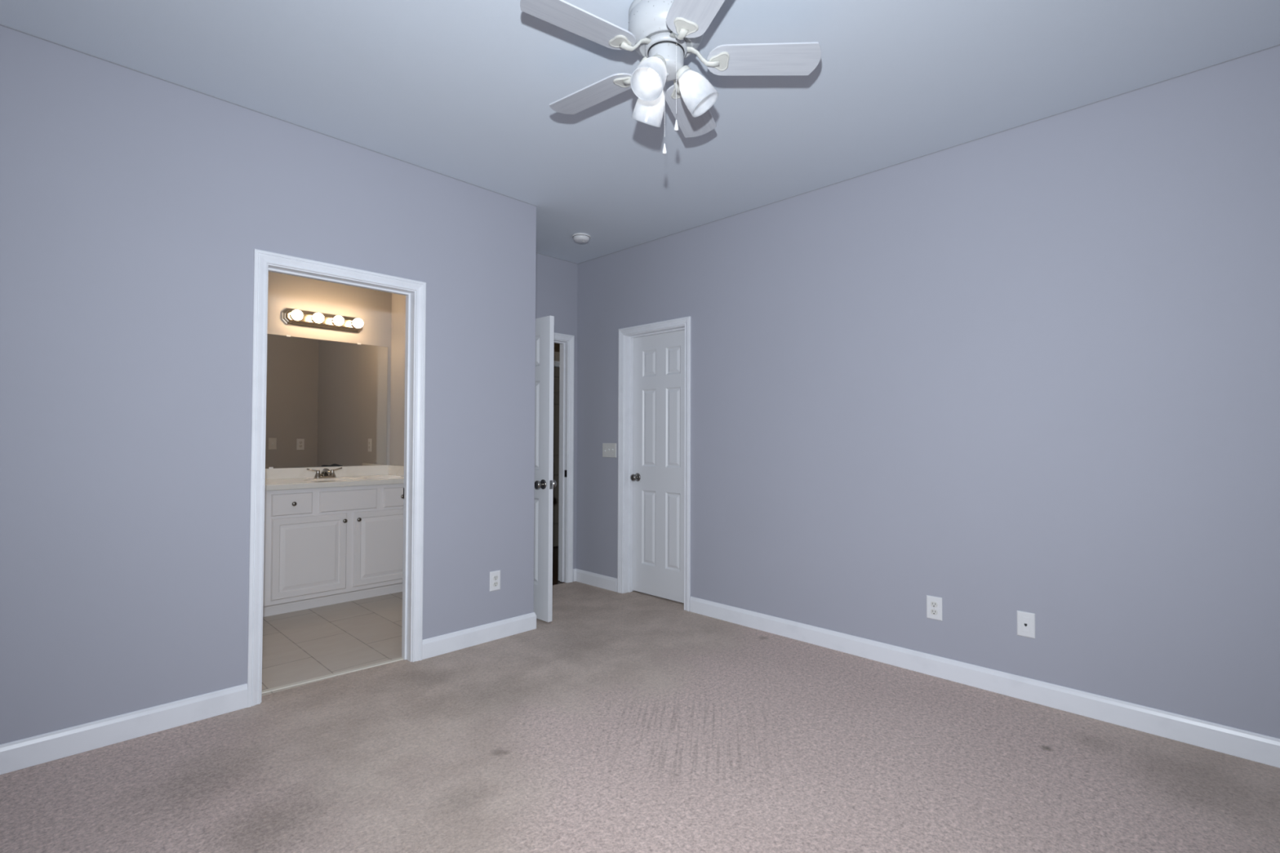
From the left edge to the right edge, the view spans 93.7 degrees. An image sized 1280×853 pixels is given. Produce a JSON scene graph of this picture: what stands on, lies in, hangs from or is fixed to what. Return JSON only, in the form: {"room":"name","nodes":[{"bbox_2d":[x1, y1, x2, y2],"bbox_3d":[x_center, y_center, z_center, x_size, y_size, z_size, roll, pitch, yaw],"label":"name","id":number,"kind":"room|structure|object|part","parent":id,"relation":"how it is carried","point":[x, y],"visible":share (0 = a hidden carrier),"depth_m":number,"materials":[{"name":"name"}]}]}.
{"room":"empty bedroom","nodes":[
{"label":"empty bedroom","id":0,"kind":"room"},
{"bbox_2d":[0,25,536,744],"bbox_3d":[-1.999,-0.097,2.626,0.112,2.743,3.651,-1,-2,44],"label":"wall","id":1,"kind":"structure","parent":0,"point":[135,207],"depth_m":2.55,"materials":[{"name":"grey paint"}]},
{"bbox_2d":[0,683,247,774],"bbox_3d":[-2.477,1.208,2.027,0.014,0.106,1.970,-1,-2,44],"label":"baseboard","id":2,"kind":"structure","parent":1,"relation":"attached to","point":[20,754],"depth_m":2.40,"materials":[{"name":"white paint"}]},
{"bbox_2d":[0,23,537,206],"bbox_3d":[-2.207,-1.462,2.933,0.816,0.003,3.554,-1,-2,44],"label":"trim","id":3,"kind":"structure","parent":1,"relation":"attached to","point":[0,24],"depth_m":2.72,"materials":[{"name":"grey"}]},
{"bbox_2d":[246,248,426,707],"bbox_3d":[-1.533,0.236,3.083,0.129,2.097,0.829,-1,-2,44],"label":"door frame","id":4,"kind":"structure","parent":1,"relation":"attached to","point":[415,291],"depth_m":3.13,"materials":[{"name":"white paint"}]},
{"bbox_2d":[422,612,536,659],"bbox_3d":[-1.230,1.248,3.880,0.827,0.106,0.767,-1,-2,44],"label":"baseboard","id":5,"kind":"structure","parent":1,"relation":"attached to","point":[433,646],"depth_m":3.56,"materials":[{"name":"white paint"}]},
{"bbox_2d":[489,569,500,591],"bbox_3d":[-0.883,0.942,3.662,0.009,0.119,0.074,-1,-2,44],"label":"wall outlet","id":6,"kind":"object","parent":1,"relation":"attached to","point":[495,576],"visible":1,"depth_m":3.66,"materials":[{"name":"white plastic"}]},
{"bbox_2d":[493,575,497,580],"bbox_3d":[-0.881,0.923,3.661,0.003,0.027,0.034,-1,-2,44],"label":"socket","id":7,"kind":"object","parent":6,"relation":"attached to","point":[495,577],"depth_m":3.66,"materials":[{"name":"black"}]},
{"bbox_2d":[266,271,391,468],"bbox_3d":[-2.981,-0.066,4.461,0.100,2.743,2.400,-1,-2,44],"label":"wall","id":8,"kind":"structure","parent":0,"point":[373,307],"depth_m":4.90,"materials":[{"name":"paint"}]},
{"bbox_2d":[281,308,363,333],"bbox_3d":[-2.496,-0.850,4.783,0.159,0.124,0.604,-1,-2,44],"label":"vanity light","id":9,"kind":"object","parent":8,"relation":"attached to","point":[289,316],"visible":1,"depth_m":4.77,"materials":[{"name":"silver metal"}]},
{"bbox_3d":[-2.630,-0.854,4.599,0.094,0.081,0.081,-1,-2,44],"label":"globe bulb","id":10,"kind":"part","parent":9,"relation":"part of","materials":[{"name":"white glass"}]},
{"bbox_3d":[-2.525,-0.851,4.706,0.094,0.081,0.081,-1,-2,44],"label":"globe bulb","id":11,"kind":"part","parent":9,"relation":"part of","materials":[{"name":"white glass"}]},
{"bbox_3d":[-2.420,-0.849,4.814,0.094,0.081,0.081,-1,-2,44],"label":"globe bulb","id":12,"kind":"part","parent":9,"relation":"part of","materials":[{"name":"white glass"}]},
{"bbox_3d":[-2.315,-0.846,4.921,0.094,0.081,0.081,-1,-2,44],"label":"globe bulb","id":13,"kind":"part","parent":9,"relation":"part of","materials":[{"name":"white glass"}]},
{"bbox_2d":[265,333,387,468],"bbox_3d":[-2.540,-0.188,4.835,0.008,1.032,1.006,-1,-2,44],"label":"bathroom mirror","id":14,"kind":"object","parent":8,"relation":"attached to","point":[326,400],"visible":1,"depth_m":4.83,"materials":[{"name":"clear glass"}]},
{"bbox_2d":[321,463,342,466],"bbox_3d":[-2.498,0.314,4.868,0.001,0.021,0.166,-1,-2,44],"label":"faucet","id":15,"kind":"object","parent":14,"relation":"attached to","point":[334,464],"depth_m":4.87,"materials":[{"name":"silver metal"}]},
{"bbox_2d":[265,465,388,479],"bbox_3d":[-2.555,0.366,4.803,0.020,0.083,1.112,-1,-2,44],"label":"backsplash","id":16,"kind":"structure","parent":8,"relation":"attached to","point":[286,473],"depth_m":4.81,"materials":[{"name":"stone"}]},
{"bbox_2d":[389,293,405,466],"bbox_3d":[-1.467,-0.058,4.592,1.880,2.743,0.094,-1,-2,44],"label":"wall","id":17,"kind":"structure","parent":0,"point":[397,391],"depth_m":5.12,"materials":[{"name":"paint"}]},
{"bbox_2d":[535,253,577,568],"bbox_3d":[-0.945,-0.051,4.863,0.112,2.743,1.023,-1,-2,44],"label":"wall","id":18,"kind":"structure","parent":0,"point":[556,279],"depth_m":5.09,"materials":[{"name":"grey paint"}]},
{"bbox_2d":[533,315,556,622],"bbox_3d":[-0.883,0.280,4.257,0.818,2.030,0.164,-1,-1,43],"label":"door","id":19,"kind":"structure","parent":18,"relation":"in","point":[544,482],"depth_m":4.01,"materials":[{"name":"white paint"}]},
{"bbox_3d":[-0.590,0.386,3.981,0.002,0.058,0.024,-1,-1,43],"label":"latch plate","id":20,"kind":"part","parent":19,"relation":"part of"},
{"bbox_2d":[554,332,574,582],"bbox_3d":[-0.943,0.266,4.848,0.129,2.110,0.944,-1,-2,44],"label":"door frame","id":21,"kind":"structure","parent":18,"relation":"attached to","point":[566,342],"depth_m":5.13,"materials":[{"name":"white paint"}]},
{"bbox_3d":[-0.633,0.401,5.117,0.030,0.061,0.003,-1,-2,44],"label":"strike plate","id":22,"kind":"part","parent":21,"relation":"part of","materials":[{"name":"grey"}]},
{"bbox_2d":[553,342,559,361],"bbox_3d":[-1.129,-0.018,6.637,0.100,2.743,3.299,-1,-2,44],"label":"wall","id":23,"kind":"structure","parent":0,"point":[557,346],"depth_m":6.78,"materials":[{"name":"paint"}]},
{"bbox_2d":[552,366,559,546],"bbox_3d":[-1.025,0.336,6.652,0.100,2.018,0.802,-1,-2,44],"label":"door","id":24,"kind":"structure","parent":23,"relation":"in","point":[556,370],"depth_m":6.76,"materials":[{"name":"brown paint"}]},
{"bbox_2d":[553,360,559,367],"bbox_3d":[-1.062,0.308,6.689,0.117,2.094,0.928,-1,-2,44],"label":"door frame","id":25,"kind":"structure","parent":23,"relation":"attached to","point":[556,363],"depth_m":6.76,"materials":[{"name":"white paint"}]},
{"bbox_2d":[0,546,1279,852],"bbox_3d":[0.035,1.337,2.910,6.950,0.101,6.950,-1,-2,44],"label":"floor","id":26,"kind":"structure","parent":0,"point":[634,722],"depth_m":2.27,"materials":[{"name":"carpet"}]},
{"bbox_2d":[262,657,403,693],"bbox_3d":[-1.577,1.298,3.102,0.708,0.035,0.034,1,-1,-42],"label":"threshold","id":27,"kind":"object","parent":26,"relation":"on","point":[401,658],"visible":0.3,"depth_m":3.08,"materials":[{"name":"beige tile"}]},
{"bbox_2d":[262,483,404,617],"bbox_3d":[-2.346,0.879,4.595,0.590,0.869,1.100,-1,-2,44],"label":"vanity cabinet","id":28,"kind":"object","parent":26,"relation":"on","point":[323,546],"visible":0.9,"depth_m":4.34,"materials":[{"name":"white paint"}]},
{"bbox_3d":[-2.414,0.539,4.167,0.019,0.149,0.254,-1,-2,44],"label":"drawer","id":29,"kind":"part","parent":28,"relation":"part of","materials":[{"name":"white paint"}]},
{"bbox_3d":[-2.332,0.909,4.245,0.019,0.554,0.484,-1,-2,44],"label":"cabinet door","id":30,"kind":"part","parent":28,"relation":"part of","materials":[{"name":"white paint"}]},
{"bbox_2d":[264,465,404,490],"bbox_3d":[-2.359,0.425,4.610,0.570,0.207,1.112,-1,-2,44],"label":"countertop","id":31,"kind":"structure","parent":28,"relation":"on","point":[286,478],"depth_m":4.65,"materials":[{"name":"stone"}]},
{"bbox_2d":[306,467,342,478],"bbox_3d":[-2.451,0.366,4.700,0.137,0.079,0.260,-1,-2,44],"label":"faucet","id":32,"kind":"object","parent":31,"relation":"on","point":[324,473],"visible":1,"depth_m":4.70,"materials":[{"name":"silver metal"}]},
{"bbox_3d":[-2.518,0.366,4.691,0.052,0.054,0.052,-1,-2,44],"label":"handle","id":33,"kind":"part","parent":32,"relation":"part of","materials":[{"name":"silver metal"}]},
{"bbox_3d":[-2.481,0.397,4.729,0.054,0.018,0.160,-1,-2,44],"label":"plate","id":34,"kind":"part","parent":32,"relation":"part of","materials":[{"name":"silver metal"}]},
{"bbox_3d":[-2.449,0.363,4.697,0.129,0.068,0.060,-1,-2,44],"label":"spout","id":35,"kind":"part","parent":32,"relation":"part of","materials":[{"name":"silver metal"}]},
{"bbox_3d":[-2.444,0.368,4.767,0.052,0.054,0.052,-1,-2,44],"label":"handle","id":36,"kind":"part","parent":32,"relation":"part of","materials":[{"name":"silver metal"}]},
{"bbox_3d":[-1.958,0.918,4.627,0.019,0.554,0.481,-1,-2,44],"label":"cabinet door","id":37,"kind":"part","parent":28,"relation":"part of","materials":[{"name":"white paint"}]},
{"bbox_3d":[-1.885,0.551,4.706,0.019,0.149,0.247,-1,-2,44],"label":"drawer","id":38,"kind":"part","parent":28,"relation":"part of","materials":[{"name":"white paint"}]},
{"bbox_2d":[0,0,1279,263],"bbox_3d":[-0.220,-1.530,1.716,5.583,0.100,4.794,-1,-2,44],"label":"ceiling","id":39,"kind":"structure","parent":0,"point":[462,90],"depth_m":2.51,"materials":[{"name":"paint"}]},
{"bbox_2d":[572,232,591,243],"bbox_3d":[-0.439,-1.405,4.494,0.140,0.044,0.140,-1,-2,44],"label":"smoke detector","id":40,"kind":"object","parent":39,"relation":"attached to","point":[580,237],"visible":1,"depth_m":4.45,"materials":[{"name":"white plastic"}]},
{"bbox_2d":[520,0,821,154],"bbox_3d":[0.062,-1.226,2.136,1.029,0.491,1.038,-1,-2,44],"label":"ceiling fan","id":41,"kind":"object","parent":39,"relation":"hanging from","point":[664,33],"visible":1,"depth_m":2.08,"materials":[{"name":"white wood"}]},
{"bbox_3d":[-0.191,-1.303,1.936,0.401,0.006,0.144,1,9,-34],"label":"blade","id":42,"kind":"part","parent":41,"relation":"part of","materials":[{"name":"white wood"}]},
{"bbox_3d":[-0.180,-1.295,2.340,0.401,0.006,0.144,-1,9,37],"label":"blade","id":43,"kind":"part","parent":41,"relation":"part of","materials":[{"name":"white wood"}]},
{"bbox_3d":[-0.009,-1.312,2.208,0.123,0.069,0.027,-1,-1,37],"label":"arm","id":44,"kind":"part","parent":41,"relation":"part of","materials":[{"name":"grey metal"}]},
{"bbox_3d":[-0.012,-1.315,2.059,0.123,0.069,0.027,1,-1,-34],"label":"arm","id":45,"kind":"part","parent":41,"relation":"part of","materials":[{"name":"grey metal"}]},
{"bbox_2d":[631,88,664,127],"bbox_3d":[0.033,-1.186,2.227,0.113,0.157,0.144,1,-1,-25],"label":"shade","id":46,"kind":"object","parent":41,"relation":"attached to","point":[651,113],"depth_m":2.19,"materials":[{"name":"white glass"}]},
{"bbox_2d":[630,54,666,101],"bbox_3d":[0.040,-1.195,2.029,0.116,0.168,0.150,-1,-2,44],"label":"shade","id":47,"kind":"object","parent":41,"relation":"attached to","point":[647,82],"depth_m":2.05,"materials":[{"name":"white glass"}]},
{"bbox_3d":[0.088,-0.999,2.155,0.016,0.038,0.016,-1,-2,44],"label":"chain pull","id":48,"kind":"part","parent":41,"relation":"part of","materials":[{"name":"white plastic"}]},
{"bbox_3d":[0.089,-1.147,2.158,0.003,0.213,0.003,1,-1,-23],"label":"pull chain","id":49,"kind":"part","parent":41,"relation":"part of","materials":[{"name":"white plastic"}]},
{"bbox_3d":[0.126,-1.202,2.073,0.003,0.242,0.003,1,-1,-23],"label":"pull chain","id":50,"kind":"part","parent":41,"relation":"part of","materials":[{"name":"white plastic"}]},
{"bbox_3d":[0.125,-1.040,2.070,0.016,0.038,0.016,-1,-2,44],"label":"chain pull","id":51,"kind":"part","parent":41,"relation":"part of","materials":[{"name":"white plastic"}]},
{"bbox_3d":[0.135,-1.310,2.251,0.027,0.069,0.123,0,-1,20],"label":"arm","id":52,"kind":"part","parent":41,"relation":"part of","materials":[{"name":"grey metal"}]},
{"bbox_3d":[0.129,-1.315,2.009,0.027,0.069,0.123,1,-1,-16],"label":"arm","id":53,"kind":"part","parent":41,"relation":"part of","materials":[{"name":"grey metal"}]},
{"bbox_3d":[0.207,-1.291,2.454,0.144,0.006,0.401,-11,-5,19],"label":"blade","id":54,"kind":"part","parent":41,"relation":"part of","materials":[{"name":"white wood"}]},
{"bbox_3d":[0.190,-1.304,1.802,0.144,0.006,0.401,11,-4,-16],"label":"blade","id":55,"kind":"part","parent":41,"relation":"part of","materials":[{"name":"white wood"}]},
{"bbox_2d":[675,65,718,116],"bbox_3d":[0.209,-1.193,2.129,0.136,0.168,0.135,-1,-2,44],"label":"shade","id":56,"kind":"object","parent":41,"relation":"attached to","point":[698,94],"depth_m":2.10,"materials":[{"name":"white glass"}]},
{"bbox_3d":[0.220,-1.312,2.128,0.123,0.069,0.027,0,-1,2],"label":"arm","id":57,"kind":"part","parent":41,"relation":"part of","materials":[{"name":"grey metal"}]},
{"bbox_3d":[0.436,-1.297,2.122,0.401,0.006,0.144,0,-11,2],"label":"blade","id":58,"kind":"part","parent":41,"relation":"part of","materials":[{"name":"white wood"}]},
{"bbox_2d":[576,45,1279,738],"bbox_3d":[1.409,-0.071,3.358,5.583,2.743,0.120,-1,-2,44],"label":"wall","id":59,"kind":"structure","parent":0,"point":[1033,367],"depth_m":2.90,"materials":[{"name":"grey paint"}]},
{"bbox_2d":[573,568,617,591],"bbox_3d":[-0.377,1.272,4.969,0.523,0.106,0.034,-1,-2,44],"label":"baseboard","id":60,"kind":"structure","parent":59,"relation":"attached to","point":[605,582],"depth_m":4.96,"materials":[{"name":"white paint"}]},
{"bbox_2d":[602,443,616,457],"bbox_3d":[-0.254,0.194,4.885,0.163,0.116,0.018,-1,-2,44],"label":"light switch","id":61,"kind":"object","parent":59,"relation":"attached to","point":[609,450],"visible":1,"depth_m":4.88,"materials":[{"name":"white plastic"}]},
{"bbox_2d":[617,315,690,611],"bbox_3d":[0.134,0.266,4.588,0.742,2.106,0.137,-1,-2,44],"label":"door frame","id":62,"kind":"structure","parent":59,"relation":"attached to","point":[626,335],"depth_m":4.77,"materials":[{"name":"white paint"}]},
{"bbox_2d":[630,329,684,603],"bbox_3d":[0.148,0.293,4.602,0.615,2.030,0.098,-1,-2,44],"label":"door","id":63,"kind":"structure","parent":59,"relation":"in","point":[657,477],"depth_m":4.63,"materials":[{"name":"white paint"}]},
{"bbox_2d":[536,44,1279,264],"bbox_3d":[1.020,-1.450,2.973,5.371,0.003,1.020,-1,-2,44],"label":"trim","id":64,"kind":"structure","parent":59,"relation":"attached to","point":[1278,44],"depth_m":3.00,"materials":[{"name":"grey paint"}]},
{"bbox_2d":[926,595,942,621],"bbox_3d":[1.532,0.946,3.125,0.078,0.119,0.009,-1,-2,44],"label":"wall outlet","id":65,"kind":"object","parent":59,"relation":"attached to","point":[934,604],"visible":1,"depth_m":3.12,"materials":[{"name":"white plastic"}]},
{"bbox_2d":[930,608,937,614],"bbox_3d":[1.530,0.965,3.123,0.034,0.027,0.003,-1,-2,44],"label":"socket","id":66,"kind":"object","parent":65,"relation":"attached to","point":[933,611],"depth_m":3.12,"materials":[{"name":"white plastic"}]},
{"bbox_2d":[930,601,937,607],"bbox_3d":[1.531,0.926,3.123,0.034,0.027,0.003,-1,-2,44],"label":"socket","id":67,"kind":"object","parent":65,"relation":"attached to","point":[933,604],"depth_m":3.12,"materials":[{"name":"white plastic"}]},
{"bbox_2d":[689,596,1279,768],"bbox_3d":[1.819,1.239,2.833,4.090,0.106,0.014,-1,-2,44],"label":"baseboard","id":68,"kind":"structure","parent":59,"relation":"attached to","point":[1255,747],"depth_m":2.82,"materials":[{"name":"white paint"}]},
{"bbox_2d":[1017,610,1035,638],"bbox_3d":[1.825,0.937,2.838,0.074,0.117,0.009,-1,-2,44],"label":"phone jack","id":69,"kind":"object","parent":59,"relation":"attached to","point":[1025,620],"visible":1,"depth_m":2.83,"materials":[{"name":"white plastic"}]}
]}

